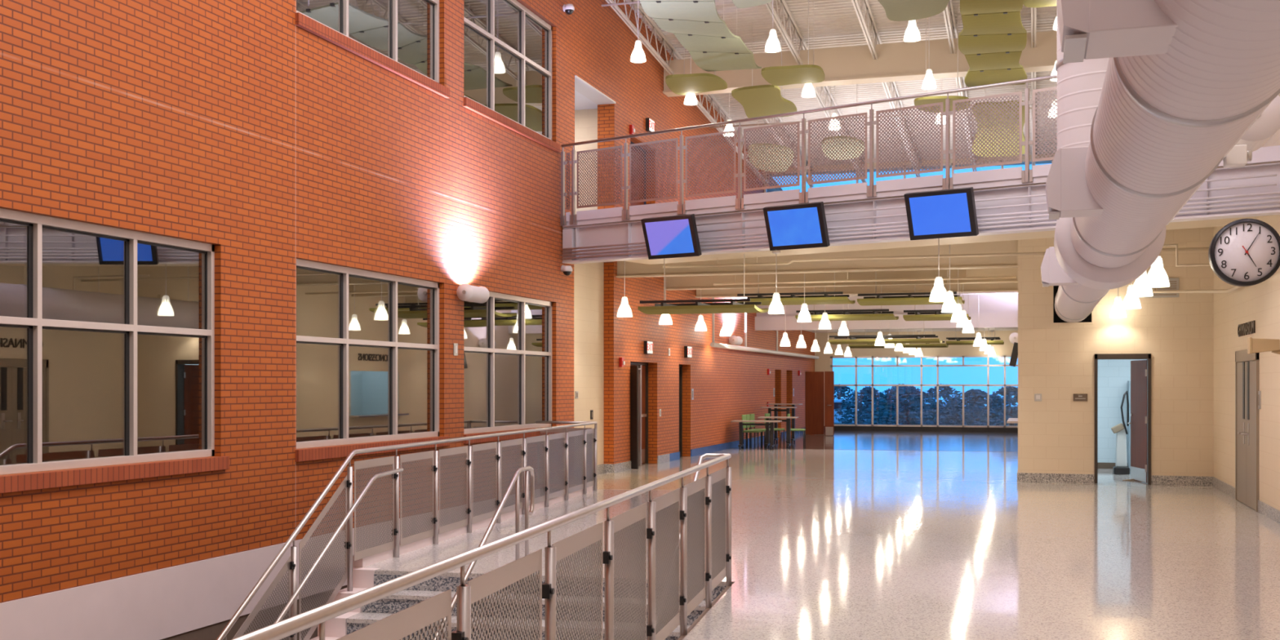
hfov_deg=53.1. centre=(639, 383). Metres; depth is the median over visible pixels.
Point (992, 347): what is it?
pendant lamp
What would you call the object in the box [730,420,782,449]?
folding table
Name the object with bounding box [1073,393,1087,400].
plaque
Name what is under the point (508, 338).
window
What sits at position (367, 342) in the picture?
window
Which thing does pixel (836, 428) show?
baseboard
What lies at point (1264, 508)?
baseboard
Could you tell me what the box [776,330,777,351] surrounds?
hanger
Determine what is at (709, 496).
guardrail
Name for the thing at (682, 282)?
beam
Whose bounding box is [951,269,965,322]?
pendant lamp
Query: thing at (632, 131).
fire alarm
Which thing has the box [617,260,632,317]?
pendant lamp
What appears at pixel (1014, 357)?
screen
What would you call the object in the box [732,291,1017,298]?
beam
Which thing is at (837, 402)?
van
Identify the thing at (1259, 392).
card reader
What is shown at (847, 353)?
pendant lamp
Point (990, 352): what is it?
pendant lamp
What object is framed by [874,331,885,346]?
pendant lamp
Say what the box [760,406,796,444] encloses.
folding table
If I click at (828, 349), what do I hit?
pendant lamp
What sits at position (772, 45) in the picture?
pendant lamp
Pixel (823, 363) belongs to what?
wall
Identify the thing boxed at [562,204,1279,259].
conduit
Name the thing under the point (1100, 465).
baseboard
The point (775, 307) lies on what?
pendant lamp
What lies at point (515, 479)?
stair handrail
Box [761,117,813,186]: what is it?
joist
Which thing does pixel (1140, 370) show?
door
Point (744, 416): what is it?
chair
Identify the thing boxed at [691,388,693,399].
plaque
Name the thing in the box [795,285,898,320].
cloud
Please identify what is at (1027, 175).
guardrail
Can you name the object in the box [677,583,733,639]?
trim
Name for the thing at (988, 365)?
window
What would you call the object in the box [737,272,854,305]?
cloud
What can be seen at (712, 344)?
drain pipe
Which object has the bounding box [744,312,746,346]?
hanger
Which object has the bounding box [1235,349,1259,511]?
door
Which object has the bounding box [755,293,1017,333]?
bulkhead
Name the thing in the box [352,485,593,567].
trim
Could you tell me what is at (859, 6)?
joist
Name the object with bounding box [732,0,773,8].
cloud
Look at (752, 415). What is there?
chair
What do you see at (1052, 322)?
trim
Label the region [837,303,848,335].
pendant lamp
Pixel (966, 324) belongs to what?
pendant lamp
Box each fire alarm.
[618,357,625,367]
[629,124,635,134]
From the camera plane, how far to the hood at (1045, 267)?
14.04 m
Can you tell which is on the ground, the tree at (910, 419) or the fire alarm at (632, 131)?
the tree at (910, 419)
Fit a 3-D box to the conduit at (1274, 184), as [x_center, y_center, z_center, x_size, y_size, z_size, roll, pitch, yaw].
[4.200,-2.370,17.615,8.258,0.026,0.032,0,0,36]
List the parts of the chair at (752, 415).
backrest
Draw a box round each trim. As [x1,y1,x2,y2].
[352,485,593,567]
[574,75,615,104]
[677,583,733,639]
[1051,285,1093,324]
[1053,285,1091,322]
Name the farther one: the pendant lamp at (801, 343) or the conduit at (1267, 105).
the pendant lamp at (801, 343)
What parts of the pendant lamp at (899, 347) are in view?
lamp shade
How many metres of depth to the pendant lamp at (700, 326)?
28.16 m
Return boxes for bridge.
[562,145,1279,264]
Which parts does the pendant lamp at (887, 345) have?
lamp shade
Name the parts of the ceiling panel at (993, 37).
panel, panel, panel, panel, panel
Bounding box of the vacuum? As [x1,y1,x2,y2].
[1111,391,1129,474]
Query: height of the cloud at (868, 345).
0.766 m
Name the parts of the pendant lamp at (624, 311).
stem, lamp shade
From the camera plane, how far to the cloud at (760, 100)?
25.70 m
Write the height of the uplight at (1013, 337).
0.280 m
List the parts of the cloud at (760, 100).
hanger rod, panel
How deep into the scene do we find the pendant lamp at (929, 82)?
23.82 m
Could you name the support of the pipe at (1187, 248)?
hanging from the floor at (1277, 161)
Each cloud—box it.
[637,253,768,314]
[665,0,727,94]
[731,22,796,118]
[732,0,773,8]
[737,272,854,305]
[747,88,794,172]
[760,0,824,85]
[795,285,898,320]
[821,84,864,159]
[828,297,942,344]
[848,328,948,348]
[857,269,964,306]
[877,0,949,21]
[902,284,970,320]
[914,4,970,112]
[946,328,1004,345]
[972,84,1025,156]
[1022,0,1057,7]
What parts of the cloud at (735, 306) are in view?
hanger rod, black rail, panel, hanger rod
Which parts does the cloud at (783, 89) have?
panel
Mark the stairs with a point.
(363, 578)
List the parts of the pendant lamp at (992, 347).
lamp shade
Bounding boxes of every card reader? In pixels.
[590,409,593,419]
[1257,391,1261,408]
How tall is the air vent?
0.320 m
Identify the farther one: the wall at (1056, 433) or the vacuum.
the vacuum
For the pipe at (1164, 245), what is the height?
0.344 m
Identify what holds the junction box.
attached to the conduit at (1267, 105)
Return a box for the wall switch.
[453,342,457,355]
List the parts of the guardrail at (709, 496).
post, panel, post, panel, post, panel, post, panel, post, panel, post, stair handrail, panel, post, panel, post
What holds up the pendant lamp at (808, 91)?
hanging from the ceiling at (833, 24)
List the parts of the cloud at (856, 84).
panel, hanger rod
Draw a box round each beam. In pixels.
[615,240,1017,277]
[662,30,1057,97]
[664,267,1017,290]
[695,282,1017,297]
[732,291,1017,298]
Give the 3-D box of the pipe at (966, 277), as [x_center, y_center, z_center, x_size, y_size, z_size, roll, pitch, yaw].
[4.188,-2.289,24.448,5.725,0.682,0.044,0,0,17]
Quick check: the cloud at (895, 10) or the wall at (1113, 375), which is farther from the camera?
the wall at (1113, 375)
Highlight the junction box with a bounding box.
[1222,144,1252,168]
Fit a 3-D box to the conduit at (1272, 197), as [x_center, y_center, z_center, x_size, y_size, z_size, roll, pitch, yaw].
[3.147,-2.214,18.374,10.954,0.032,0.039,0,0,36]
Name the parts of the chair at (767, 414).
seat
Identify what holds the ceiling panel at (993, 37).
hanging from the ceiling at (833, 24)
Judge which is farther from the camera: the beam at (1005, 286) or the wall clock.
the beam at (1005, 286)
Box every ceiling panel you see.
[639,0,761,71]
[958,0,1026,87]
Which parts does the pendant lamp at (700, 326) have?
lamp shade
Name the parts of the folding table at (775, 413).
leg, leg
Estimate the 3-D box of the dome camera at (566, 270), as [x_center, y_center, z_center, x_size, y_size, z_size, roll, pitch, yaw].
[-1.241,-1.917,21.608,0.214,0.186,0.177,0,0,17]
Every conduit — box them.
[562,191,1279,250]
[562,195,1279,253]
[562,200,1279,256]
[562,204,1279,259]
[696,173,1276,226]
[697,182,1276,232]
[1166,99,1273,225]
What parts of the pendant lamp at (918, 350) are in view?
lamp shade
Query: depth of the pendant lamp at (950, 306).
20.86 m
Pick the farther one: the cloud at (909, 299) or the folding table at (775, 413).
the folding table at (775, 413)
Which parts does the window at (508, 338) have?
brick sill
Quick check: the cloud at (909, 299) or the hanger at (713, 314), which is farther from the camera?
the hanger at (713, 314)
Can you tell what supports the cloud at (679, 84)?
hanging from the ceiling at (833, 24)
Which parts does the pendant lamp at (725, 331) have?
lamp shade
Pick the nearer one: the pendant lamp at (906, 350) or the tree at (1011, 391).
the pendant lamp at (906, 350)
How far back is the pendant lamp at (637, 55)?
21.82 m
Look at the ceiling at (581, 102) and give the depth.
24.52 m
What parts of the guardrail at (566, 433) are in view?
panel, post, panel, stair handrail, post, panel, post, panel, post, panel, post, panel, post, panel, post, panel, post, panel, panel, post, panel, post, panel, post, post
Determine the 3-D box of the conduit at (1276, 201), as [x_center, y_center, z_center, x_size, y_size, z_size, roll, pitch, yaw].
[3.147,-2.162,18.374,10.954,0.032,0.039,0,0,36]
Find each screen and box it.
[640,213,702,259]
[763,201,830,250]
[903,186,978,239]
[1008,342,1017,366]
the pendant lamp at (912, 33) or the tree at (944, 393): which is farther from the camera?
the tree at (944, 393)
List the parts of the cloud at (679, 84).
panel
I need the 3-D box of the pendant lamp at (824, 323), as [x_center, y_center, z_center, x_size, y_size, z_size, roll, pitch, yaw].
[3.932,-1.900,27.250,0.268,1.460,0.264,0,0,17]
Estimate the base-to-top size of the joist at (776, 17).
3.198 m
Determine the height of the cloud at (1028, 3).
1.966 m
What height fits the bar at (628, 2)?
0.035 m
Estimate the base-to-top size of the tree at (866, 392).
2.667 m
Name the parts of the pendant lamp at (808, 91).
stem, lamp shade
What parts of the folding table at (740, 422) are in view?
leg, leg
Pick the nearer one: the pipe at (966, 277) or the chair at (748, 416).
the pipe at (966, 277)
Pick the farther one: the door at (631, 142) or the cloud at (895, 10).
the door at (631, 142)
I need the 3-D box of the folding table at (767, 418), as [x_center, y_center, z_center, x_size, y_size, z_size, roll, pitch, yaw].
[3.650,1.279,33.851,1.000,0.818,0.650,0,0,13]
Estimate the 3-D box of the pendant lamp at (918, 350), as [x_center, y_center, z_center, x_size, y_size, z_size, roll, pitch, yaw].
[9.734,-1.410,44.718,0.268,0.900,0.264,0,0,17]
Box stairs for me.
[310,567,725,639]
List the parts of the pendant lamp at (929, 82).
lamp shade, stem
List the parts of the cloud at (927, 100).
hanger rod, panel, hanger rod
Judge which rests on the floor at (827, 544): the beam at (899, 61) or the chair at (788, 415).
the chair at (788, 415)
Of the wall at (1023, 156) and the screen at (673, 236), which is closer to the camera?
the screen at (673, 236)
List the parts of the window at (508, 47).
brick sill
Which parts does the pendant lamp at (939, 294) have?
lamp shade, stem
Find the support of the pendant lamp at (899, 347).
hanging from the bulkhead
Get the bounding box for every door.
[630,141,646,205]
[630,361,648,469]
[679,364,682,456]
[804,371,834,435]
[1094,353,1151,484]
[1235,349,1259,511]
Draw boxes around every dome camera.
[560,265,572,275]
[562,4,574,14]
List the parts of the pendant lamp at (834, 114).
lamp shade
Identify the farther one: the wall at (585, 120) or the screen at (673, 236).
the wall at (585, 120)
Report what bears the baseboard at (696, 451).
attached to the wall at (235, 126)
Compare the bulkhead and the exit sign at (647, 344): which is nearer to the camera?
the exit sign at (647, 344)
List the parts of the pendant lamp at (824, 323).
lamp shade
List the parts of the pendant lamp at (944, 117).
lamp shade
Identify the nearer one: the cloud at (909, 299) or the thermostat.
the thermostat
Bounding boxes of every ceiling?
[574,89,597,110]
[625,0,1057,177]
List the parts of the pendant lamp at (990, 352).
lamp shade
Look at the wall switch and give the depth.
17.63 m
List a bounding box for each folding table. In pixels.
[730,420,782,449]
[757,416,798,448]
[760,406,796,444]
[766,403,802,443]
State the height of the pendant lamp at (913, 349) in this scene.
0.900 m
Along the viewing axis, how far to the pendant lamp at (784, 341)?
32.51 m
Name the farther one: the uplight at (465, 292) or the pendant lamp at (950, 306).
the pendant lamp at (950, 306)
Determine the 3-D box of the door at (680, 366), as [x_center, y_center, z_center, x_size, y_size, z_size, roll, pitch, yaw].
[0.807,0.620,29.368,0.141,2.140,1.012,0,0,17]
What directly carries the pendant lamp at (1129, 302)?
hanging from the floor at (1277, 161)
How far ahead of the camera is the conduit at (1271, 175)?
17.30 m
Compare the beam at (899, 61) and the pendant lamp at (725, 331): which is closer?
the beam at (899, 61)
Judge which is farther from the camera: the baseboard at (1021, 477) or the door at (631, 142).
the door at (631, 142)
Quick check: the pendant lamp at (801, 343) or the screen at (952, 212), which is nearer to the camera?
the screen at (952, 212)
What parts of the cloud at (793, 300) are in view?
black rail, panel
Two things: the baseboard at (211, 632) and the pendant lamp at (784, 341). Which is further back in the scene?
the pendant lamp at (784, 341)
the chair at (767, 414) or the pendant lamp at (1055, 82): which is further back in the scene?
the chair at (767, 414)
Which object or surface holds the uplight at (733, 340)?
attached to the wall at (235, 126)
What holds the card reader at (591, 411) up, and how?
attached to the wall at (588, 277)
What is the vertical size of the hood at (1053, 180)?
0.390 m
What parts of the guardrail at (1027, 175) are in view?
post, kick plate, panel, post, panel, kick plate, post, panel, kick plate, post, panel, kick plate, post, panel, kick plate, post, handrail, panel, kick plate, post, panel, kick plate, post, panel, kick plate, post, kick plate, panel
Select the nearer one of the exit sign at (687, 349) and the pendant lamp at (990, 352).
the exit sign at (687, 349)
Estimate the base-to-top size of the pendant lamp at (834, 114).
1.646 m
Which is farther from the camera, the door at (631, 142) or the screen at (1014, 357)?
the screen at (1014, 357)
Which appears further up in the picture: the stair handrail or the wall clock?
the wall clock
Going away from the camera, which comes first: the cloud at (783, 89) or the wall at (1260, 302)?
the wall at (1260, 302)
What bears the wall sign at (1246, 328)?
attached to the wall at (1260, 302)
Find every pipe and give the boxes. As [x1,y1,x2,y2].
[662,247,1208,267]
[710,342,818,359]
[713,269,1016,284]
[1153,266,1279,293]
[1163,244,1210,266]
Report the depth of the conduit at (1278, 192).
18.07 m
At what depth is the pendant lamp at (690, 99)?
25.13 m
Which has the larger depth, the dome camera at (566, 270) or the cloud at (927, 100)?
the cloud at (927, 100)
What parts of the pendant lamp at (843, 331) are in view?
lamp shade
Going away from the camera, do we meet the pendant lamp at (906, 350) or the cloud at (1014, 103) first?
the cloud at (1014, 103)
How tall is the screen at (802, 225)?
0.664 m
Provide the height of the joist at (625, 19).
3.198 m
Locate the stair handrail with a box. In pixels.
[435,466,534,639]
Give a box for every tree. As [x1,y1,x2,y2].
[834,383,867,408]
[834,386,904,424]
[861,386,953,425]
[869,383,932,422]
[901,383,984,425]
[932,388,1008,425]
[960,386,1017,426]
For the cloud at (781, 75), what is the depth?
23.52 m
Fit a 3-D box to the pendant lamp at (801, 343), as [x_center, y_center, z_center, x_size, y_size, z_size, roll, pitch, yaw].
[4.282,-1.765,34.033,0.268,1.610,0.264,0,0,17]
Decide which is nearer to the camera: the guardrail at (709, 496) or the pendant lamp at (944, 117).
the guardrail at (709, 496)
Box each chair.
[742,414,761,448]
[746,413,765,447]
[750,413,765,446]
[764,413,784,445]
[786,413,805,446]
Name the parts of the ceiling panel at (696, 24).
panel, panel, panel, panel, panel, hanger rod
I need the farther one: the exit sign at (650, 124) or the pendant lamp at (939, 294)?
the exit sign at (650, 124)
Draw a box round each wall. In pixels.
[0,0,814,639]
[573,262,604,467]
[574,108,597,214]
[764,153,1054,172]
[814,330,1017,371]
[1017,226,1213,476]
[1097,359,1146,462]
[1213,93,1279,511]
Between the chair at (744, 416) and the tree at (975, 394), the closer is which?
the chair at (744, 416)
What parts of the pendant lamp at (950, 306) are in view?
stem, lamp shade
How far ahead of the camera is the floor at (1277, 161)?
18.40 m
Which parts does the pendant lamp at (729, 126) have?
lamp shade, stem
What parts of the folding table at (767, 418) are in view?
leg, leg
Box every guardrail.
[216,421,597,639]
[231,453,731,639]
[560,75,1057,226]
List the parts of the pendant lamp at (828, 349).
lamp shade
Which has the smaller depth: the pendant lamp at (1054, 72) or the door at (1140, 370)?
the door at (1140, 370)
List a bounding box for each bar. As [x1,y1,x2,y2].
[601,0,640,6]
[708,106,1051,128]
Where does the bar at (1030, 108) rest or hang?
attached to the joist at (859, 6)
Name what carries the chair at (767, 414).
on the floor at (827, 544)
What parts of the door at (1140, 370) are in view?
kick plate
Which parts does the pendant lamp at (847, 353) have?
lamp shade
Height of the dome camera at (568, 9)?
0.186 m
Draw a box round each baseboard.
[160,585,346,639]
[574,427,805,479]
[834,426,1017,432]
[1017,472,1213,485]
[1097,462,1115,468]
[1213,476,1279,524]
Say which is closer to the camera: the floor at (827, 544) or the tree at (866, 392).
the floor at (827, 544)
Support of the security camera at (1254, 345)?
attached to the wall at (1260, 302)
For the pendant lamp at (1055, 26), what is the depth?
19.83 m
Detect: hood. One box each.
[1040,248,1049,284]
[1045,150,1060,216]
[1056,0,1088,58]
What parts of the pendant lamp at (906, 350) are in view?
lamp shade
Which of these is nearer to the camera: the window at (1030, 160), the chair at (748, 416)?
the chair at (748, 416)
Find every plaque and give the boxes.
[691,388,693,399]
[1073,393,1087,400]
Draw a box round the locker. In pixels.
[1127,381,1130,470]
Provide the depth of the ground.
105.34 m
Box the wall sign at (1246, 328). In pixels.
[1237,320,1255,336]
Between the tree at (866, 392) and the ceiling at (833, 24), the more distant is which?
the tree at (866, 392)
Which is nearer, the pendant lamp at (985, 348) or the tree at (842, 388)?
the pendant lamp at (985, 348)
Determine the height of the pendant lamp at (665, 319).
1.460 m
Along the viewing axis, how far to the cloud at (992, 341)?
37.49 m
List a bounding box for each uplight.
[456,283,489,303]
[728,335,742,345]
[1008,332,1017,343]
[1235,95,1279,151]
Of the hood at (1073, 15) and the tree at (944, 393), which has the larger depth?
the tree at (944, 393)
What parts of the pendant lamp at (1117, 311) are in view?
lamp shade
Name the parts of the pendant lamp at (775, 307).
lamp shade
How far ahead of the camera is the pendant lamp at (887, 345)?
33.65 m
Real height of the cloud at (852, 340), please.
1.590 m
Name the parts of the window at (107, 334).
brick sill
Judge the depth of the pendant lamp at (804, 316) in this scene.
24.10 m
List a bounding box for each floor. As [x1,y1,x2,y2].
[364,430,1279,639]
[562,160,1279,228]
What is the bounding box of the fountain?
[1006,417,1017,422]
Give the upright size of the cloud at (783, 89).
1.685 m
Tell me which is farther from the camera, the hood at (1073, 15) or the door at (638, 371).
the door at (638, 371)
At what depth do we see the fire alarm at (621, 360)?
24.64 m
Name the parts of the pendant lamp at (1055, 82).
lamp shade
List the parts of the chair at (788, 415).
seat, leg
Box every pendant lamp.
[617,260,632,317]
[630,0,645,62]
[658,276,672,324]
[684,93,697,105]
[694,289,706,331]
[720,297,730,336]
[723,93,734,136]
[764,0,781,53]
[768,250,784,314]
[780,332,790,346]
[795,304,806,347]
[797,273,811,322]
[801,0,815,97]
[810,339,819,351]
[818,286,831,328]
[823,329,832,353]
[828,85,840,130]
[835,344,843,355]
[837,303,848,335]
[844,330,852,356]
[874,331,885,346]
[884,295,894,347]
[894,328,903,351]
[902,328,911,353]
[903,19,920,42]
[909,347,917,355]
[915,330,923,356]
[921,17,936,89]
[928,238,948,302]
[934,78,945,124]
[941,244,958,312]
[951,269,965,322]
[956,310,969,327]
[962,292,974,333]
[973,293,983,346]
[979,338,989,351]
[984,328,993,354]
[987,329,995,356]
[1048,81,1057,117]
[1049,60,1057,81]
[1053,16,1057,30]
[1109,288,1126,317]
[1121,282,1141,309]
[1130,271,1153,297]
[1144,256,1169,287]
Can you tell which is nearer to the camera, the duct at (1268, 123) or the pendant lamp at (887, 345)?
the duct at (1268, 123)
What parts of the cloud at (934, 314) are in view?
black rail, panel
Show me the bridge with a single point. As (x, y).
(628, 232)
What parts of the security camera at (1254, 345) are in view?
arm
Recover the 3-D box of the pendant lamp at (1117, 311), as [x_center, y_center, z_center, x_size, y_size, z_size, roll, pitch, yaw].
[7.973,-1.870,21.378,0.268,1.520,0.264,0,0,17]
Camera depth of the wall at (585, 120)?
25.07 m
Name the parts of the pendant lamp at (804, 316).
stem, lamp shade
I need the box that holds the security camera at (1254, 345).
[1247,337,1279,354]
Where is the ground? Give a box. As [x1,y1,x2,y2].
[834,405,1017,426]
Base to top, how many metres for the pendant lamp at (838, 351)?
0.900 m
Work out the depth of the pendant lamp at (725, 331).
31.18 m
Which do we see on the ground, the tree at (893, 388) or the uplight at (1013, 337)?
the tree at (893, 388)
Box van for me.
[834,399,866,423]
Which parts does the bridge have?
plate, edge plate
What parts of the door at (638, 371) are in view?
kick plate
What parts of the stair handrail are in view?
leg, leg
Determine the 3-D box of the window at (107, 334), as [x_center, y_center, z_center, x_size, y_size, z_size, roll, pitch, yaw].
[-4.686,-0.265,10.964,0.245,2.210,3.570,0,0,17]
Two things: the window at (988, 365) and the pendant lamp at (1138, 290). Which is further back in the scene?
the window at (988, 365)
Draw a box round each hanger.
[711,297,714,342]
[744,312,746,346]
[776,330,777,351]
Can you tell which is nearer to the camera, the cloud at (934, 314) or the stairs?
the stairs
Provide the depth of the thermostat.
22.04 m
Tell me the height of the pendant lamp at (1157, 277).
7.049 m
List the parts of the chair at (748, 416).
backrest, seat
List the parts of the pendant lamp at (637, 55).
stem, lamp shade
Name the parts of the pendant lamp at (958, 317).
stem, lamp shade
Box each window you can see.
[0,208,229,493]
[295,0,449,97]
[295,258,449,462]
[463,0,559,152]
[463,291,558,444]
[764,159,1053,192]
[830,355,1017,427]
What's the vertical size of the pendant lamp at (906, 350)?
0.900 m
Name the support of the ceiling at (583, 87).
attached to the wall at (235, 126)
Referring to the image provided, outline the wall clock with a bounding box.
[1208,218,1279,286]
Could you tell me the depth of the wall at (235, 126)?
13.48 m
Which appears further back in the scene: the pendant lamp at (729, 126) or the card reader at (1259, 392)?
the pendant lamp at (729, 126)
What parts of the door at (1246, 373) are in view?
lock plate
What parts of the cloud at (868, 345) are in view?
panel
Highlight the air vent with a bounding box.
[1144,278,1178,297]
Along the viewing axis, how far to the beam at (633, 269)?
23.20 m
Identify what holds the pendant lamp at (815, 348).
hanging from the bulkhead
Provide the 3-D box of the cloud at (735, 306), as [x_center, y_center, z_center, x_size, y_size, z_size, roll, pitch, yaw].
[1.094,-1.920,21.950,2.009,1.420,1.150,0,0,17]
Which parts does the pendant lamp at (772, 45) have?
stem, lamp shade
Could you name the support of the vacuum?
on the floor at (827, 544)
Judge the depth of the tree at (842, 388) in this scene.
91.45 m
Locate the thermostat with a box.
[1034,393,1041,401]
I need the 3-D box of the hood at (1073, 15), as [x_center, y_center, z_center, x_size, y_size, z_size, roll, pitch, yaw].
[1.412,-1.295,4.190,0.090,0.390,0.340,0,0,17]
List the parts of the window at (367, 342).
brick sill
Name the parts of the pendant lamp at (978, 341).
stem, lamp shade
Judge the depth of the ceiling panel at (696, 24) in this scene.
21.01 m
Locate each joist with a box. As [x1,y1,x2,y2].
[605,0,770,186]
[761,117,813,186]
[764,0,866,182]
[851,0,921,177]
[942,0,977,171]
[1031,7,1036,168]
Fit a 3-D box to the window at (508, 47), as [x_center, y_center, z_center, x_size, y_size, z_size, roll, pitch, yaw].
[-1.996,-4.925,19.721,0.245,2.090,3.722,0,0,17]
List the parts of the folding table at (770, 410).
leg, leg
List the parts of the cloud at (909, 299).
black rail, panel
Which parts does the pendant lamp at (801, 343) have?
lamp shade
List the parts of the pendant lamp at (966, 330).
lamp shade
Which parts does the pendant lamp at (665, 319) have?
lamp shade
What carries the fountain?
attached to the wall
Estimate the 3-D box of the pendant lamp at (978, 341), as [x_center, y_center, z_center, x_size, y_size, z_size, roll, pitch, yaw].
[8.607,-1.765,32.591,0.268,1.610,0.264,0,0,17]
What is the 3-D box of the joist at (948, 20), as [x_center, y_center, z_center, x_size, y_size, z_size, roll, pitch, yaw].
[4.873,-7.359,21.151,0.106,3.198,31.322,0,0,17]
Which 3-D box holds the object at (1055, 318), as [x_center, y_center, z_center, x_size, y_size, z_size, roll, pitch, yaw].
[7.429,-1.380,22.030,0.622,0.660,0.040,0,0,17]
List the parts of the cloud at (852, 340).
black rail, panel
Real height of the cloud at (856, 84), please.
1.743 m
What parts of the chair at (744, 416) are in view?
backrest, seat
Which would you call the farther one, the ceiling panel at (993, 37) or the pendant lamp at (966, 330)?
the pendant lamp at (966, 330)
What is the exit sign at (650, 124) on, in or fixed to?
attached to the wall at (235, 126)
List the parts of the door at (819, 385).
open door, open door, kick plate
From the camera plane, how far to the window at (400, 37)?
16.02 m
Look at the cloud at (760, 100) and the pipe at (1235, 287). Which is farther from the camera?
the cloud at (760, 100)
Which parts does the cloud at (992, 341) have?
black rail, panel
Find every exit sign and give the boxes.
[644,341,653,354]
[645,117,655,132]
[684,346,692,357]
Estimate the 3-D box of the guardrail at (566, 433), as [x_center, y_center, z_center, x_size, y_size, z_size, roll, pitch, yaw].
[-2.017,2.191,14.232,1.025,3.196,12.791,0,0,8]
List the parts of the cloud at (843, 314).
black rail, panel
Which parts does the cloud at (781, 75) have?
hanger rod, panel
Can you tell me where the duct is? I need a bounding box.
[1040,0,1279,322]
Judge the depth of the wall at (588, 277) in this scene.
23.59 m

